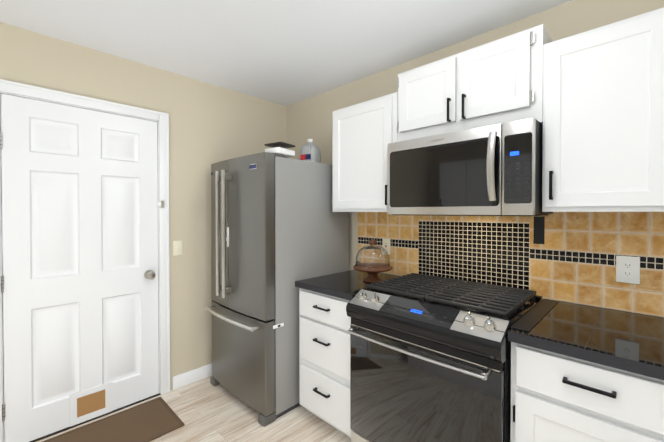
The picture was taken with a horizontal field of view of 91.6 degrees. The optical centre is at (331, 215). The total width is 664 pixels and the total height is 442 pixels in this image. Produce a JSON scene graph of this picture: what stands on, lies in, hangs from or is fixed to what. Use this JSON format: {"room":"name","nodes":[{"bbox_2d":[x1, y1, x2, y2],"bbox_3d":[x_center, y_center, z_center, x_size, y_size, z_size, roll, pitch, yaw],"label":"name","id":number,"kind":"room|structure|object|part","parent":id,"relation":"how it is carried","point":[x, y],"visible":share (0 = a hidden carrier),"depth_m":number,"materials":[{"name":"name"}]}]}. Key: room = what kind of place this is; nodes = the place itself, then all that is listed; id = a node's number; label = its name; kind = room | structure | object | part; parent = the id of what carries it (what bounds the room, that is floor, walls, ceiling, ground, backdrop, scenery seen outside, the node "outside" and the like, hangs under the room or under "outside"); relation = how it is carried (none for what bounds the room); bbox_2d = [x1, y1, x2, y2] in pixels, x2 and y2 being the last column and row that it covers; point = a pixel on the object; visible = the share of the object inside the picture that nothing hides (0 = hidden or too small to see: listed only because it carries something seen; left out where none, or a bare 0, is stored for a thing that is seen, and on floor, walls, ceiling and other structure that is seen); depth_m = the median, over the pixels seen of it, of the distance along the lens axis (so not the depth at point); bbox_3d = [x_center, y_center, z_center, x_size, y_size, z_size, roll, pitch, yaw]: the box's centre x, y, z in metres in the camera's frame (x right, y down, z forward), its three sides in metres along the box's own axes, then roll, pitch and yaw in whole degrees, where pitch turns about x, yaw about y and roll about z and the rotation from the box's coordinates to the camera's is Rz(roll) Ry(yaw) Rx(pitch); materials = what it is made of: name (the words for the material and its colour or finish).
{"room":"kitchen","nodes":[
{"label":"kitchen","id":0,"kind":"room"},
{"bbox_2d":[0,22,286,389],"bbox_3d":[-1.910,0.129,1.882,0.140,2.440,4.020,1,1,44],"label":"wall","id":1,"kind":"structure","parent":0,"point":[209,124],"depth_m":2.54,"materials":[{"name":"beige paint"}]},
{"bbox_2d":[0,93,158,441],"bbox_3d":[-1.575,0.323,2.104,0.108,2.032,0.826,1,1,44],"label":"door","id":2,"kind":"structure","parent":1,"relation":"in","point":[79,283],"depth_m":2.07,"materials":[{"name":"white wood"}]},
{"bbox_2d":[0,79,169,441],"bbox_3d":[-1.618,0.290,2.153,0.140,2.114,0.961,1,1,44],"label":"door frame","id":3,"kind":"structure","parent":1,"relation":"attached to","point":[16,88],"depth_m":2.40,"materials":[{"name":"white wood"}]},
{"bbox_2d":[157,201,163,206],"bbox_3d":[-1.272,-0.086,2.395,0.012,0.050,0.046,1,1,44],"label":"door latch","id":4,"kind":"object","parent":3,"relation":"attached to","point":[161,203],"depth_m":2.39,"materials":[{"name":"silver metal"}]},
{"bbox_2d":[30,393,160,441],"bbox_3d":[-1.614,1.343,2.161,0.112,0.007,0.853,1,1,44],"label":"door threshold sill","id":5,"kind":"structure","parent":1,"relation":"attached to","point":[67,428],"depth_m":2.13,"materials":[{"name":"brown metal"}]},
{"bbox_2d":[173,241,181,255],"bbox_3d":[-1.197,0.253,2.506,0.012,0.115,0.070,1,1,44],"label":"light switch","id":6,"kind":"object","parent":1,"relation":"attached to","point":[177,248],"visible":1,"depth_m":2.50,"materials":[{"name":"beige plastic"}]},
{"bbox_2d":[172,363,211,389],"bbox_3d":[-1.813,1.300,1.884,0.012,0.100,3.899,1,1,44],"label":"baseboard","id":7,"kind":"structure","parent":1,"relation":"attached to","point":[189,377],"depth_m":2.58,"materials":[{"name":"white wood"}]},
{"bbox_2d":[36,376,350,441],"bbox_3d":[0.044,1.419,0.076,5.440,0.100,4.140,1,1,44],"label":"floor","id":8,"kind":"structure","parent":0,"point":[205,410],"depth_m":2.10,"materials":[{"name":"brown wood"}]},
{"bbox_2d":[42,397,184,441],"bbox_3d":[-1.369,1.344,1.955,0.450,0.009,0.760,1,1,44],"label":"doormat","id":9,"kind":"object","parent":8,"relation":"on","point":[150,420],"visible":0.98,"depth_m":2.05,"materials":[{"name":"brown fabric"}]},
{"bbox_2d":[204,152,348,426],"bbox_3d":[-0.443,0.464,2.564,0.766,1.756,0.900,1,1,44],"label":"fridge","id":10,"kind":"object","parent":8,"relation":"on","point":[279,227],"visible":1,"depth_m":2.21,"materials":[{"name":"grey metal"}]},
{"bbox_2d":[264,142,294,157],"bbox_3d":[-0.355,-0.448,2.204,0.150,0.074,0.170,0,1,32],"label":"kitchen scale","id":11,"kind":"object","parent":10,"relation":"on","point":[279,147],"visible":0.88,"depth_m":2.16,"materials":[{"name":"white plastic"}]},
{"bbox_2d":[300,139,320,162],"bbox_3d":[-0.173,-0.495,2.526,0.161,0.203,0.166,1,1,44],"label":"water jug","id":12,"kind":"object","parent":10,"relation":"on","point":[310,151],"visible":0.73,"depth_m":2.47,"materials":[{"name":"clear plastic"}]},
{"bbox_2d":[295,269,400,437],"bbox_3d":[0.154,0.891,2.208,0.506,0.910,0.664,1,1,44],"label":"base cabinet","id":13,"kind":"object","parent":8,"relation":"on","point":[324,355],"visible":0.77,"depth_m":1.99,"materials":[{"name":"white wood"}]},
{"bbox_2d":[353,240,391,282],"bbox_3d":[0.272,0.298,2.160,0.262,0.276,0.262,1,1,44],"label":"cake stand","id":14,"kind":"object","parent":13,"relation":"on","point":[372,260],"visible":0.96,"depth_m":2.08,"materials":[{"name":"brown wood"}]},
{"bbox_2d":[346,273,542,441],"bbox_3d":[0.581,0.873,1.721,0.780,0.956,0.743,1,1,44],"label":"range","id":15,"kind":"object","parent":8,"relation":"on","point":[430,358],"visible":1,"depth_m":1.50,"materials":[{"name":"black metal"}]},
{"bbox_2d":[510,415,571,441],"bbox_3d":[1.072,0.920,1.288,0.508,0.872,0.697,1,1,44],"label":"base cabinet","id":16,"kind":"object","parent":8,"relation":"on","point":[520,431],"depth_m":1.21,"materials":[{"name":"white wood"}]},
{"bbox_2d":[508,299,663,441],"bbox_3d":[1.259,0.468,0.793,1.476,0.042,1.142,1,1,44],"label":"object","id":17,"kind":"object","parent":16,"relation":"on","point":[580,373],"depth_m":1.13,"materials":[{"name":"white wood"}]},
{"bbox_3d":[0.937,0.441,1.470,0.068,0.003,0.582,1,1,44],"label":"gap cover strip","id":18,"kind":"part","parent":17,"relation":"part of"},
{"bbox_2d":[0,0,571,105],"bbox_3d":[0.044,-1.121,0.049,5.440,0.100,4.140,1,1,44],"label":"ceiling","id":19,"kind":"structure","parent":0,"point":[286,52],"depth_m":1.92,"materials":[{"name":"white paint"}]},
{"bbox_2d":[287,0,663,269],"bbox_3d":[1.447,0.134,1.502,5.440,2.440,0.120,1,1,44],"label":"wall","id":20,"kind":"structure","parent":0,"point":[310,118],"depth_m":2.35,"materials":[{"name":"beige paint"}]},
{"bbox_2d":[332,92,397,211],"bbox_3d":[0.292,-0.398,2.288,0.560,0.743,0.354,1,1,44],"label":"upper cabinet","id":21,"kind":"object","parent":20,"relation":"attached to","point":[364,134],"visible":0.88,"depth_m":2.17,"materials":[{"name":"white wood"}]},
{"bbox_2d":[397,24,552,141],"bbox_3d":[0.769,-0.650,1.821,0.767,0.443,0.354,1,1,44],"label":"upper cabinet","id":22,"kind":"object","parent":20,"relation":"attached to","point":[498,81],"visible":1,"depth_m":1.65,"materials":[{"name":"white wood"}]},
{"bbox_2d":[387,118,552,215],"bbox_3d":[0.729,-0.214,1.784,0.755,0.426,0.466,1,1,44],"label":"microwave","id":23,"kind":"object","parent":22,"relation":"attached to","point":[493,170],"visible":1,"depth_m":1.57,"materials":[{"name":"silver metal"}]},
{"bbox_2d":[533,216,544,243],"bbox_3d":[0.934,0.066,1.456,0.042,0.124,0.003,1,1,44],"label":"strap","id":24,"kind":"object","parent":23,"relation":"hanging from","point":[539,229],"visible":1,"depth_m":1.45,"materials":[{"name":"black plastic"}]},
{"bbox_2d":[358,212,663,317],"bbox_3d":[1.057,0.232,1.793,2.364,0.516,0.008,1,1,44],"label":"tile backsplash","id":25,"kind":"structure","parent":20,"relation":"attached to","point":[572,259],"depth_m":1.72,"materials":[{"name":"tile"}]},
{"bbox_2d":[382,239,389,253],"bbox_3d":[0.405,0.231,2.415,0.070,0.115,0.010,1,1,44],"label":"electrical outlet","id":26,"kind":"object","parent":25,"relation":"attached to","point":[386,244],"visible":0.75,"depth_m":2.41,"materials":[{"name":"beige plastic"}]},
{"bbox_2d":[616,256,639,283],"bbox_3d":[1.361,0.249,1.485,0.081,0.123,0.009,1,1,44],"label":"electrical outlet","id":27,"kind":"object","parent":25,"relation":"attached to","point":[627,269],"visible":1,"depth_m":1.48,"materials":[{"name":"white plastic"}]},
{"bbox_2d":[542,8,663,211],"bbox_3d":[1.206,-0.395,1.398,0.450,0.756,0.354,1,1,44],"label":"upper cabinet","id":28,"kind":"object","parent":20,"relation":"attached to","point":[603,118],"visible":1,"depth_m":1.30,"materials":[{"name":"white wood"}]}
]}

